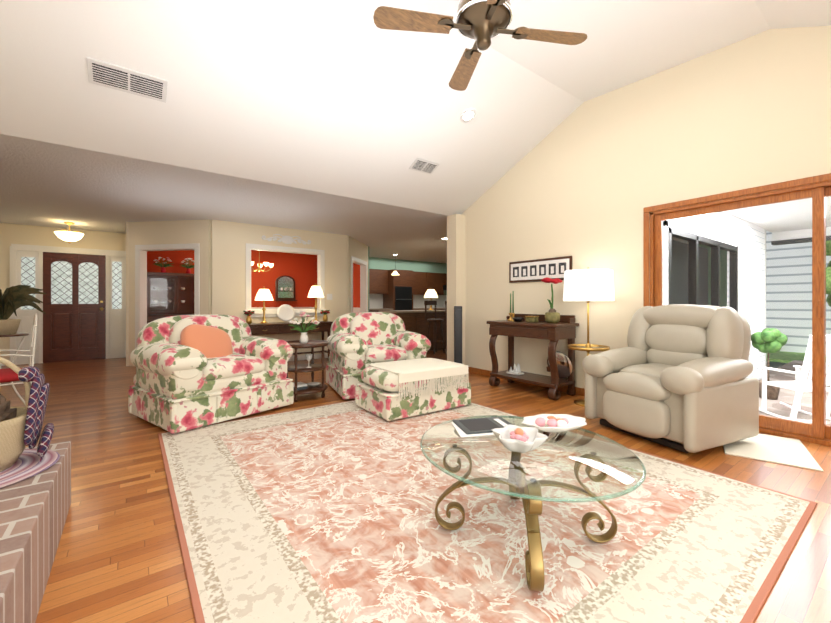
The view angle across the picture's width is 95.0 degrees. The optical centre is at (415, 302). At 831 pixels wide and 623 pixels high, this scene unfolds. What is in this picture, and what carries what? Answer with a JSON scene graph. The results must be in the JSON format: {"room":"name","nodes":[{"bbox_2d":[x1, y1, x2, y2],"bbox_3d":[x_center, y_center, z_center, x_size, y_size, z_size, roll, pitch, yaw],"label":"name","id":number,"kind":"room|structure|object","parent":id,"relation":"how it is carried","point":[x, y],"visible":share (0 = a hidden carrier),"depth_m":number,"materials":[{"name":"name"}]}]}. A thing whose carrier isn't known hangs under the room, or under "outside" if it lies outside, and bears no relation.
{"room":"living room","nodes":[
{"label":"living room","id":0,"kind":"room"},
{"bbox_2d":[0,223,125,359],"bbox_3d":[-6.686,-0.150,7.181,2.300,2.500,0.150,0,0,-37],"label":"wall","id":1,"kind":"structure","parent":0,"point":[10,234],"depth_m":6.94,"materials":[{"name":"beige paint"}]},
{"bbox_2d":[10,244,125,364],"bbox_3d":[-6.465,0.029,7.212,1.690,2.140,0.060,0,0,-37],"label":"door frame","id":2,"kind":"structure","parent":1,"relation":"attached to","point":[26,264],"depth_m":6.93,"materials":[{"name":"white wood"}]},
{"bbox_2d":[43,252,105,362],"bbox_3d":[-6.433,0.085,7.202,0.890,2.030,0.115,0,0,-37],"label":"front door","id":3,"kind":"structure","parent":1,"relation":"in","point":[74,308],"depth_m":7.20,"materials":[{"name":"brown wood"}]},
{"bbox_2d":[126,222,128,365],"bbox_3d":[-5.677,-0.150,7.590,0.126,2.500,2.400,0,0,-37],"label":"wall","id":4,"kind":"structure","parent":0,"point":[127,293],"depth_m":6.60,"materials":[{"name":"beige paint"}]},
{"bbox_2d":[129,219,210,365],"bbox_3d":[-4.228,-0.150,6.566,1.556,2.500,0.126,0,0,8],"label":"wall","id":5,"kind":"structure","parent":0,"point":[171,232],"depth_m":6.49,"materials":[{"name":"beige paint"}]},
{"bbox_2d":[135,243,199,348],"bbox_3d":[-4.228,0.050,6.563,1.218,2.100,0.160,0,0,8],"label":"door frame","id":6,"kind":"structure","parent":5,"relation":"attached to","point":[141,286],"depth_m":6.56,"materials":[{"name":"white wood"}]},
{"bbox_2d":[147,250,316,308],"bbox_3d":[-4.541,-0.151,9.992,4.700,2.500,0.150,0,0,-37],"label":"wall","id":7,"kind":"structure","parent":0,"point":[301,269],"depth_m":10.41,"materials":[{"name":"red paint"}]},
{"bbox_2d":[274,275,296,300],"bbox_3d":[-3.589,-0.406,10.556,0.600,0.710,0.120,0,0,-37],"label":"wall mirror","id":8,"kind":"object","parent":7,"relation":"attached to","point":[284,287],"visible":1,"depth_m":10.54,"materials":[{"name":"brown wood"}]},
{"bbox_2d":[211,220,346,355],"bbox_3d":[-2.458,-0.150,7.201,2.500,2.500,0.126,0,0,-37],"label":"wall","id":9,"kind":"structure","parent":0,"point":[229,240],"depth_m":6.83,"materials":[{"name":"beige paint"}]},
{"bbox_2d":[244,243,325,317],"bbox_3d":[-2.445,-0.396,7.208,1.510,1.310,0.220,0,0,-37],"label":"trim","id":10,"kind":"structure","parent":9,"relation":"attached to","point":[320,254],"depth_m":7.13,"materials":[{"name":"white wood"}]},
{"bbox_2d":[262,234,310,244],"bbox_3d":[-2.403,-1.188,7.144,0.922,0.174,0.038,0,0,-37],"label":"carved ornament","id":11,"kind":"object","parent":9,"relation":"attached to","point":[287,239],"visible":0.98,"depth_m":7.12,"materials":[{"name":"white paint"}]},
{"bbox_2d":[288,353,327,360],"bbox_3d":[-2.417,1.055,7.146,2.500,0.090,0.012,0,0,-37],"label":"baseboard","id":12,"kind":"structure","parent":9,"relation":"attached to","point":[316,356],"depth_m":7.35,"materials":[{"name":"white wood"}]},
{"bbox_2d":[327,294,331,299],"bbox_3d":[-1.728,-0.121,7.660,0.120,0.120,0.011,0,0,-37],"label":"switch plate","id":13,"kind":"object","parent":9,"relation":"attached to","point":[329,296],"visible":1,"depth_m":7.66,"materials":[{"name":"white paint"}]},
{"bbox_2d":[0,0,687,262],"bbox_3d":[-1.433,-1.947,8.418,14.000,1.092,10.950,0,0,-37],"label":"ceiling","id":14,"kind":"structure","parent":0,"point":[348,98],"depth_m":3.72,"materials":[{"name":"white paint"}]},
{"bbox_2d":[54,222,83,242],"bbox_3d":[-6.032,-1.219,6.639,0.390,0.363,0.390,0,0,-37],"label":"pendant light","id":15,"kind":"object","parent":14,"relation":"hanging from","point":[66,235],"visible":1,"depth_m":6.55,"materials":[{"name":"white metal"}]},
{"bbox_2d":[86,57,167,102],"bbox_3d":[-2.268,-1.750,3.016,0.500,0.022,0.220,0,-24,-37],"label":"ceiling vent","id":16,"kind":"object","parent":14,"relation":"in","point":[108,75],"visible":1,"depth_m":3.00,"materials":[{"name":"white metal"}]},
{"bbox_2d":[251,251,273,271],"bbox_3d":[-3.537,-1.051,8.688,0.590,0.700,0.609,0,0,-37],"label":"dining chandelier","id":17,"kind":"object","parent":14,"relation":"hanging from","point":[260,265],"visible":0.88,"depth_m":8.65,"materials":[{"name":"gold metal"}]},
{"bbox_2d":[409,158,439,174],"bbox_3d":[0.112,-1.732,4.843,0.360,0.022,0.200,0,-24,-37],"label":"ceiling vent","id":18,"kind":"object","parent":14,"relation":"in","point":[424,166],"visible":1,"depth_m":4.83,"materials":[{"name":"white metal"}]},
{"bbox_2d":[460,108,476,122],"bbox_3d":[0.587,-2.085,4.240,0.190,0.008,0.190,0,-24,-37],"label":"recessed light","id":19,"kind":"object","parent":14,"relation":"in","point":[467,115],"visible":1,"depth_m":4.24,"materials":[{"name":"white paint"}]},
{"bbox_2d":[347,236,367,313],"bbox_3d":[-1.346,-0.151,8.717,0.126,2.500,1.556,0,0,8],"label":"wall","id":20,"kind":"structure","parent":0,"point":[357,249],"depth_m":8.13,"materials":[{"name":"beige paint"}]},
{"bbox_2d":[353,307,359,312],"bbox_3d":[-2.007,0.609,10.392,0.029,0.980,2.300,0,0,-37],"label":"trim","id":21,"kind":"structure","parent":20,"relation":"attached to","point":[355,309],"depth_m":9.69,"materials":[{"name":"white wood"}]},
{"bbox_2d":[351,256,366,312],"bbox_3d":[-1.343,0.049,8.716,0.160,2.100,1.218,0,0,8],"label":"door frame","id":22,"kind":"structure","parent":20,"relation":"attached to","point":[363,283],"depth_m":9.22,"materials":[{"name":"white wood"}]},
{"bbox_2d":[353,246,368,311],"bbox_3d":[-1.915,-0.151,10.398,0.126,2.500,2.400,0,0,-37],"label":"wall","id":23,"kind":"structure","parent":0,"point":[356,285],"depth_m":9.71,"materials":[{"name":"red"}]},
{"bbox_2d":[369,269,388,292],"bbox_3d":[-1.267,-0.662,11.967,0.767,0.760,0.352,0,0,-37],"label":"upper cabinet","id":24,"kind":"object","parent":0,"relation":"attached to","point":[378,278],"depth_m":11.85,"materials":[{"name":"brown wood"}]},
{"bbox_2d":[369,257,446,272],"bbox_3d":[-0.026,-1.220,12.887,5.400,0.356,0.360,0,0,-37],"label":"wall","id":25,"kind":"structure","parent":0,"point":[374,263],"depth_m":12.51,"materials":[{"name":"green paint"}]},
{"bbox_2d":[0,349,830,622],"bbox_3d":[0.077,1.150,6.395,14.000,0.100,16.000,0,0,-37],"label":"floor","id":26,"kind":"structure","parent":0,"point":[118,558],"depth_m":2.21,"materials":[{"name":"brown wood"}]},
{"bbox_2d":[0,314,37,385],"bbox_3d":[-3.490,0.597,3.174,0.474,1.008,0.479,0,0,43],"label":"chair","id":27,"kind":"object","parent":26,"relation":"on","point":[8,375],"visible":0.69,"depth_m":3.17,"materials":[{"name":"wood"}]},
{"bbox_2d":[0,285,45,403],"bbox_3d":[-3.976,0.463,3.699,0.584,1.280,0.638,0,0,-37],"label":"stand","id":28,"kind":"object","parent":26,"relation":"on","point":[13,299],"visible":0.98,"depth_m":3.70,"materials":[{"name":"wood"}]},
{"bbox_2d":[0,441,70,622],"bbox_3d":[-0.944,0.926,0.033,0.946,0.350,4.416,0,0,-37],"label":"brick hearth","id":29,"kind":"object","parent":26,"relation":"on","point":[34,510],"visible":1,"depth_m":1.36,"materials":[{"name":"brick"}]},
{"bbox_2d":[0,449,59,487],"bbox_3d":[-1.950,0.744,1.638,0.620,0.012,0.589,0,0,-37],"label":"mat","id":30,"kind":"object","parent":29,"relation":"on","point":[26,464],"visible":0.75,"depth_m":1.72,"materials":[{"name":"fabric"}]},
{"bbox_2d":[0,357,53,471],"bbox_3d":[-1.958,0.471,1.657,0.565,0.531,0.430,0,0,-37],"label":"basket","id":31,"kind":"object","parent":30,"relation":"on","point":[20,429],"visible":0.98,"depth_m":1.73,"materials":[{"name":"wicker"}]},
{"bbox_2d":[147,272,193,323],"bbox_3d":[-5.567,0.209,8.858,1.210,1.780,0.450,0,0,-37],"label":"china cabinet","id":32,"kind":"object","parent":26,"relation":"on","point":[170,294],"visible":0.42,"depth_m":8.82,"materials":[{"name":"brown wood"}]},
{"bbox_2d":[153,257,173,272],"bbox_3d":[-5.771,-0.870,8.714,0.421,0.376,0.433,0,0,-37],"label":"flowers","id":33,"kind":"object","parent":32,"relation":"on","point":[163,266],"visible":1,"depth_m":8.69,"materials":[{"name":"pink plant"}]},
{"bbox_2d":[181,258,193,273],"bbox_3d":[-5.367,-0.874,9.009,0.379,0.384,0.396,0,0,-37],"label":"flowers","id":34,"kind":"object","parent":32,"relation":"on","point":[188,267],"visible":0.9,"depth_m":8.98,"materials":[{"name":"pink plant"}]},
{"bbox_2d":[128,314,293,433],"bbox_3d":[-2.035,0.601,3.858,1.010,0.951,1.230,0,0,37],"label":"floral armchair","id":35,"kind":"object","parent":26,"relation":"on","point":[194,371],"visible":1,"depth_m":3.57,"materials":[{"name":"multicoloured fabric"}]},
{"bbox_2d":[248,321,332,360],"bbox_3d":[-2.305,0.730,6.912,1.600,0.740,0.431,0,0,-37],"label":"table","id":36,"kind":"object","parent":26,"relation":"on","point":[273,328],"visible":0.44,"depth_m":6.69,"materials":[{"name":"brown wood"}]},
{"bbox_2d":[243,310,253,323],"bbox_3d":[-2.839,0.243,6.491,0.190,0.230,0.227,0,0,-37],"label":"arrangement","id":37,"kind":"object","parent":36,"relation":"on","point":[249,313],"visible":1,"depth_m":6.46,"materials":[{"name":"gold metal"}]},
{"bbox_2d":[255,287,273,322],"bbox_3d":[-2.654,0.034,6.677,0.306,0.650,0.306,0,0,-37],"label":"table lamp","id":38,"kind":"object","parent":36,"relation":"on","point":[263,295],"visible":1,"depth_m":6.61,"materials":[{"name":"white fabric"}]},
{"bbox_2d":[277,304,294,321],"bbox_3d":[-2.401,0.209,6.991,0.330,0.330,0.186,0,-15,-37],"label":"scalloped plate","id":39,"kind":"object","parent":36,"relation":"on","point":[285,312],"visible":0.98,"depth_m":6.93,"materials":[{"name":"white ceramic"}]},
{"bbox_2d":[308,284,323,320],"bbox_3d":[-1.889,-0.006,7.223,0.306,0.730,0.306,0,0,-37],"label":"table lamp","id":40,"kind":"object","parent":36,"relation":"on","point":[315,292],"visible":0.94,"depth_m":7.15,"materials":[{"name":"white fabric"}]},
{"bbox_2d":[321,310,329,321],"bbox_3d":[-1.726,0.247,7.315,0.179,0.222,0.179,0,0,-37],"label":"arrangement","id":41,"kind":"object","parent":36,"relation":"on","point":[325,317],"visible":1,"depth_m":7.28,"materials":[{"name":"gold metal"}]},
{"bbox_2d":[286,340,328,401],"bbox_3d":[-1.297,0.780,4.458,0.556,0.640,0.556,0,0,-37],"label":"side table","id":42,"kind":"object","parent":26,"relation":"on","point":[296,368],"visible":0.67,"depth_m":4.39,"materials":[{"name":"brown wood"}]},
{"bbox_2d":[294,382,307,389],"bbox_3d":[-1.353,0.959,4.391,0.157,0.055,0.200,0,0,-37],"label":"books","id":43,"kind":"object","parent":42,"relation":"on","point":[301,386],"visible":0.5,"depth_m":4.34,"materials":[{"name":"grey paper"}]},
{"bbox_2d":[289,310,319,343],"bbox_3d":[-1.290,0.280,4.420,0.344,0.386,0.347,0,0,-37],"label":"vase","id":44,"kind":"object","parent":42,"relation":"on","point":[303,336],"visible":1,"depth_m":4.39,"materials":[{"name":"white ceramic"}]},
{"bbox_2d":[305,354,312,367],"bbox_3d":[-1.233,0.671,4.406,0.084,0.150,0.084,0,0,-37],"label":"glass goblet","id":45,"kind":"object","parent":42,"relation":"on","point":[308,357],"visible":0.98,"depth_m":4.38,"materials":[{"name":"clear glass"}]},
{"bbox_2d":[307,382,320,386],"bbox_3d":[-1.205,0.971,4.527,0.160,0.030,0.160,0,0,-37],"label":"dish","id":46,"kind":"object","parent":42,"relation":"on","point":[312,384],"visible":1,"depth_m":4.55,"materials":[{"name":"white ceramic"}]},
{"bbox_2d":[326,312,430,398],"bbox_3d":[-0.502,0.601,4.864,1.150,0.951,0.980,0,0,-24],"label":"floral armchair","id":47,"kind":"object","parent":26,"relation":"on","point":[358,341],"visible":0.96,"depth_m":4.61,"materials":[{"name":"multicoloured fabric"}]},
{"bbox_2d":[373,309,392,311],"bbox_3d":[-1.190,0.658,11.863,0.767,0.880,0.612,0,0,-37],"label":"countertop","id":48,"kind":"structure","parent":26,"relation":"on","point":[374,310],"depth_m":11.58,"materials":[{"name":"beige stone"}]},
{"bbox_2d":[381,269,412,309],"bbox_3d":[-0.562,0.028,12.316,0.771,2.140,0.635,0,0,-37],"label":"tall cabinet","id":49,"kind":"object","parent":26,"relation":"on","point":[409,285],"depth_m":12.05,"materials":[{"name":"brown wood"}]},
{"bbox_2d":[395,314,414,331],"bbox_3d":[-0.405,0.659,8.616,0.483,0.880,0.662,0,0,-37],"label":"base cabinet","id":50,"kind":"object","parent":26,"relation":"on","point":[408,319],"depth_m":8.40,"materials":[{"name":"brown wood"}]},
{"bbox_2d":[415,314,430,349],"bbox_3d":[-0.018,0.659,8.905,0.484,0.880,0.662,0,0,-37],"label":"base cabinet","id":51,"kind":"object","parent":26,"relation":"on","point":[415,321],"depth_m":8.62,"materials":[{"name":"brown wood"}]},
{"bbox_2d":[424,301,444,353],"bbox_3d":[0.432,0.525,8.344,0.360,1.152,0.360,0,0,-37],"label":"bar stool","id":52,"kind":"object","parent":26,"relation":"on","point":[435,340],"visible":0.92,"depth_m":8.37,"materials":[{"name":"brown wood"}]},
{"bbox_2d":[431,314,446,349],"bbox_3d":[0.370,0.659,9.194,0.483,0.880,0.662,0,0,-37],"label":"base cabinet","id":53,"kind":"object","parent":26,"relation":"on","point":[438,316],"depth_m":8.93,"materials":[{"name":"brown wood"}]},
{"bbox_2d":[379,310,444,313],"bbox_3d":[-0.015,0.199,8.902,1.510,0.040,0.730,0,0,-37],"label":"countertop","id":54,"kind":"structure","parent":53,"relation":"on","point":[391,311],"depth_m":8.62,"materials":[{"name":"beige stone"}]},
{"bbox_2d":[424,289,437,309],"bbox_3d":[0.374,-0.097,9.174,0.345,0.550,0.345,0,0,-37],"label":"lamp","id":55,"kind":"object","parent":54,"relation":"on","point":[431,293],"visible":0.96,"depth_m":9.07,"materials":[{"name":"white fabric"}]},
{"bbox_2d":[445,301,446,350],"bbox_3d":[0.913,0.525,8.703,0.360,1.152,0.360,0,0,-37],"label":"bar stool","id":56,"kind":"object","parent":26,"relation":"on","point":[446,314],"visible":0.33,"depth_m":8.73,"materials":[{"name":"brown wood"}]},
{"bbox_2d":[454,306,465,375],"bbox_3d":[0.648,0.575,5.797,0.220,1.050,0.260,0,0,3],"label":"tower speaker","id":57,"kind":"object","parent":26,"relation":"on","point":[457,334],"visible":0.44,"depth_m":5.71},
{"bbox_2d":[158,400,816,622],"bbox_3d":[0.019,1.094,2.627,2.820,0.012,3.480,0,0,-37],"label":"rug","id":58,"kind":"object","parent":26,"relation":"on","point":[322,514],"visible":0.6,"depth_m":1.80,"materials":[{"name":"carpet"}]},
{"bbox_2d":[355,358,470,420],"bbox_3d":[-0.022,0.854,3.986,1.026,0.444,0.678,0,0,-34],"label":"ottoman","id":59,"kind":"object","parent":58,"relation":"on","point":[393,390],"visible":1,"depth_m":3.71,"materials":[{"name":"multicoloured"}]},
{"bbox_2d":[420,415,645,591],"bbox_3d":[0.500,0.874,1.782,0.933,0.412,1.000,0,0,-37],"label":"glass coffee table","id":60,"kind":"object","parent":58,"relation":"on","point":[529,492],"visible":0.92,"depth_m":1.72,"materials":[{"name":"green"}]},
{"bbox_2d":[451,417,512,436],"bbox_3d":[0.368,0.658,2.035,0.322,0.017,0.266,0,0,-7],"label":"magazines","id":61,"kind":"object","parent":60,"relation":"on","point":[478,427],"visible":0.69,"depth_m":2.02,"materials":[{"name":"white paper"}]},
{"bbox_2d":[492,424,547,452],"bbox_3d":[0.472,0.618,1.736,0.253,0.097,0.221,0,0,-37],"label":"centerpiece","id":62,"kind":"object","parent":60,"relation":"on","point":[513,438],"visible":1,"depth_m":1.72,"materials":[{"name":"white ceramic"}]},
{"bbox_2d":[522,414,586,432],"bbox_3d":[0.723,0.630,1.985,0.368,0.073,0.242,0,0,-12],"label":"plate","id":63,"kind":"object","parent":60,"relation":"on","point":[556,423],"visible":1,"depth_m":1.97,"materials":[{"name":"white ceramic"}]},
{"bbox_2d":[487,314,578,399],"bbox_3d":[1.446,0.629,4.795,0.480,0.957,1.040,0,0,-37],"label":"console table","id":64,"kind":"object","parent":26,"relation":"on","point":[565,326],"visible":0.96,"depth_m":4.55,"materials":[{"name":"brown wood"}]},
{"bbox_2d":[508,293,511,320],"bbox_3d":[1.278,0.057,5.120,0.084,0.365,0.082,0,0,-37],"label":"candlestick","id":65,"kind":"object","parent":64,"relation":"on","point":[510,318],"visible":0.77,"depth_m":5.11,"materials":[{"name":"gold metal"}]},
{"bbox_2d":[510,291,514,320],"bbox_3d":[1.284,0.042,5.012,0.084,0.395,0.082,0,0,-37],"label":"candlestick","id":66,"kind":"object","parent":64,"relation":"on","point":[512,313],"visible":0.79,"depth_m":5.00,"materials":[{"name":"gold metal"}]},
{"bbox_2d":[506,363,523,374],"bbox_3d":[1.299,0.854,4.961,0.133,0.143,0.200,0,0,-37],"label":"cluster","id":67,"kind":"object","parent":64,"relation":"on","point":[516,370],"visible":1,"depth_m":4.94,"materials":[{"name":"white stone"}]},
{"bbox_2d":[512,317,523,321],"bbox_3d":[1.314,0.214,4.872,0.150,0.050,0.150,0,0,-37],"label":"bowl","id":68,"kind":"object","parent":64,"relation":"on","point":[517,319],"visible":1,"depth_m":4.83,"materials":[{"name":"black"}]},
{"bbox_2d":[525,316,538,321],"bbox_3d":[1.453,0.201,4.751,0.100,0.076,0.140,0,0,-37],"label":"trinket box","id":69,"kind":"object","parent":64,"relation":"on","point":[531,318],"visible":1,"depth_m":4.71,"materials":[{"name":"gold metal"}]},
{"bbox_2d":[541,277,561,322],"bbox_3d":[1.647,-0.033,4.570,0.246,0.545,0.249,0,0,-37],"label":"potted plant","id":70,"kind":"object","parent":64,"relation":"on","point":[552,315],"visible":1,"depth_m":4.52,"materials":[{"name":"green plant"}]},
{"bbox_2d":[546,351,571,377],"bbox_3d":[1.663,0.769,4.546,0.189,0.340,0.340,-15,9,-36],"label":"charger","id":71,"kind":"object","parent":64,"relation":"on","point":[564,364],"visible":0.54,"depth_m":4.54,"materials":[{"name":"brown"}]},
{"bbox_2d":[563,267,614,406],"bbox_3d":[1.880,0.355,4.146,0.510,1.490,0.510,0,0,-37],"label":"brass floor lamp","id":72,"kind":"object","parent":26,"relation":"on","point":[587,285],"visible":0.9,"depth_m":3.95,"materials":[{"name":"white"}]},
{"bbox_2d":[582,304,758,452],"bbox_3d":[2.124,0.550,3.227,0.972,1.077,0.980,0,0,-25],"label":"leather recliner","id":73,"kind":"object","parent":26,"relation":"on","point":[675,377],"visible":1,"depth_m":2.94,"materials":[{"name":"beige leather"}]},
{"bbox_2d":[723,433,823,471],"bbox_3d":[2.657,1.095,2.905,0.500,0.010,0.700,0,0,36],"label":"mat","id":74,"kind":"object","parent":26,"relation":"on","point":[780,450],"visible":0.81,"depth_m":2.80,"materials":[{"name":"beige fabric"}]},
{"bbox_2d":[413,273,428,296],"bbox_3d":[-0.027,-0.662,12.892,0.767,0.760,0.352,0,0,-37],"label":"upper cabinet","id":75,"kind":"object","parent":0,"relation":"attached to","point":[420,280],"depth_m":12.84,"materials":[{"name":"brown wood"}]},
{"bbox_2d":[429,273,444,296],"bbox_3d":[0.588,-0.662,13.351,0.766,0.760,0.352,0,0,-37],"label":"upper cabinet","id":76,"kind":"object","parent":0,"relation":"attached to","point":[434,278],"depth_m":13.24,"materials":[{"name":"brown wood"}]},
{"bbox_2d":[441,273,446,288],"bbox_3d":[1.252,-0.747,13.754,0.872,0.590,0.500,0,0,-37],"label":"upper cabinet","id":77,"kind":"object","parent":0,"relation":"attached to","point":[443,275],"depth_m":13.43,"materials":[{"name":"brown wood"}]},
{"bbox_2d":[447,214,464,365],"bbox_3d":[0.713,-0.150,6.170,0.350,2.500,0.220,0,0,-37],"label":"wall","id":78,"kind":"structure","parent":0,"point":[455,259],"depth_m":6.06,"materials":[{"name":"beige paint"}]},
{"bbox_2d":[410,0,769,101],"bbox_3d":[-0.406,-2.391,1.691,7.600,0.200,1.640,0,0,-37],"label":"ceiling","id":79,"kind":"structure","parent":0,"point":[625,43],"depth_m":3.30,"materials":[{"name":"white paint"}]},
{"bbox_2d":[373,0,586,90],"bbox_3d":[0.409,-1.929,2.288,0.982,0.800,0.982,0,0,36],"label":"ceiling fan","id":80,"kind":"object","parent":79,"relation":"hanging from","point":[482,23],"visible":1,"depth_m":2.25,"materials":[{"name":"brown wood"}]},
{"bbox_2d":[461,26,830,388],"bbox_3d":[2.626,-0.900,3.773,0.150,4.000,6.350,0,0,-37],"label":"wall","id":81,"kind":"structure","parent":0,"point":[584,184],"depth_m":4.10,"materials":[{"name":"beige paint"}]},
{"bbox_2d":[468,367,584,395],"bbox_3d":[1.586,1.055,5.032,0.012,0.090,2.650,0,0,-37],"label":"baseboard","id":82,"kind":"structure","parent":81,"relation":"attached to","point":[580,391],"depth_m":5.15,"materials":[{"name":"brown wood"}]},
{"bbox_2d":[509,256,571,282],"bbox_3d":[1.608,-0.425,4.985,0.028,0.290,0.950,0,0,-37],"label":"photos","id":83,"kind":"object","parent":81,"relation":"attached to","point":[536,270],"visible":0.88,"depth_m":4.97,"materials":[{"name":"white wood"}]},
{"bbox_2d":[643,173,830,446],"bbox_3d":[3.214,0.055,2.971,0.168,2.090,2.600,0,0,-37],"label":"sliding glass door","id":84,"kind":"structure","parent":81,"relation":"attached to","point":[817,430],"depth_m":3.13,"materials":[{"name":"brown wood"}]},
{"bbox_2d":[698,244,726,306],"bbox_3d":[4.792,-0.151,11.572,0.150,2.500,8.540,0,0,-37],"label":"window","id":85,"kind":"structure","parent":0,"point":[723,272],"depth_m":8.60,"materials":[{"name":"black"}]},
{"bbox_2d":[754,0,830,28],"bbox_3d":[0.832,-1.726,0.033,7.600,1.370,2.500,0,0,-37],"label":"ceiling","id":86,"kind":"structure","parent":0,"point":[777,14],"depth_m":2.89,"materials":[{"name":"white paint"}]},
{"label":"outside","id":87,"kind":"structure","parent":0,"visible":0},
{"bbox_2d":[759,360,830,425],"bbox_3d":[9.185,1.600,3.428,9.950,0.100,9.750,0,0,-37],"label":"floor","id":88,"kind":"structure","parent":87,"point":[806,397],"depth_m":6.11,"materials":[{"name":"stone"}]},
{"bbox_2d":[663,211,765,379],"bbox_3d":[4.743,-0.125,6.283,6.245,3.350,0.460,0,0,-37],"label":"facade","id":89,"kind":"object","parent":88,"relation":"on","point":[752,237],"depth_m":6.55,"materials":[{"name":"white paint"}]},
{"bbox_2d":[725,196,830,244],"bbox_3d":[8.030,-1.429,2.484,6.770,0.340,9.620,0,0,-37],"label":"soffit","id":90,"kind":"structure","parent":89,"relation":"attached to","point":[775,220],"depth_m":6.87,"materials":[{"name":"white paint"}]},
{"bbox_2d":[751,328,787,399],"bbox_3d":[5.733,0.975,6.187,0.442,1.146,0.457,0,0,-37],"label":"topiary","id":91,"kind":"object","parent":88,"relation":"on","point":[770,347],"depth_m":6.07,"materials":[{"name":"green plant"}]},
{"bbox_2d":[757,335,830,422],"bbox_3d":[5.187,0.979,5.127,0.650,1.152,0.957,0,0,-7],"label":"rocking chair","id":92,"kind":"object","parent":88,"relation":"on","point":[800,384],"depth_m":4.96,"materials":[{"name":"white paint"}]},
{"bbox_2d":[826,240,830,306],"bbox_3d":[10.505,-0.691,8.127,2.061,4.477,2.819,0,0,-37],"label":"tree","id":93,"kind":"object","parent":88,"relation":"on","point":[828,276],"depth_m":8.67,"materials":[{"name":"green plant"}]},
{"bbox_2d":[766,351,830,362],"bbox_3d":[14.877,1.610,6.209,2.500,0.080,20.000,0,0,-37],"label":"lawn","id":94,"kind":"structure","parent":87,"point":[782,357],"depth_m":11.13,"materials":[{"name":"green plant"}]},
{"bbox_2d":[766,230,830,366],"bbox_3d":[15.959,-2.400,7.016,0.200,9.000,20.000,0,0,-37],"label":"siding","id":95,"kind":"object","parent":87,"point":[793,299],"depth_m":12.15,"materials":[{"name":"white wood"}]}
]}

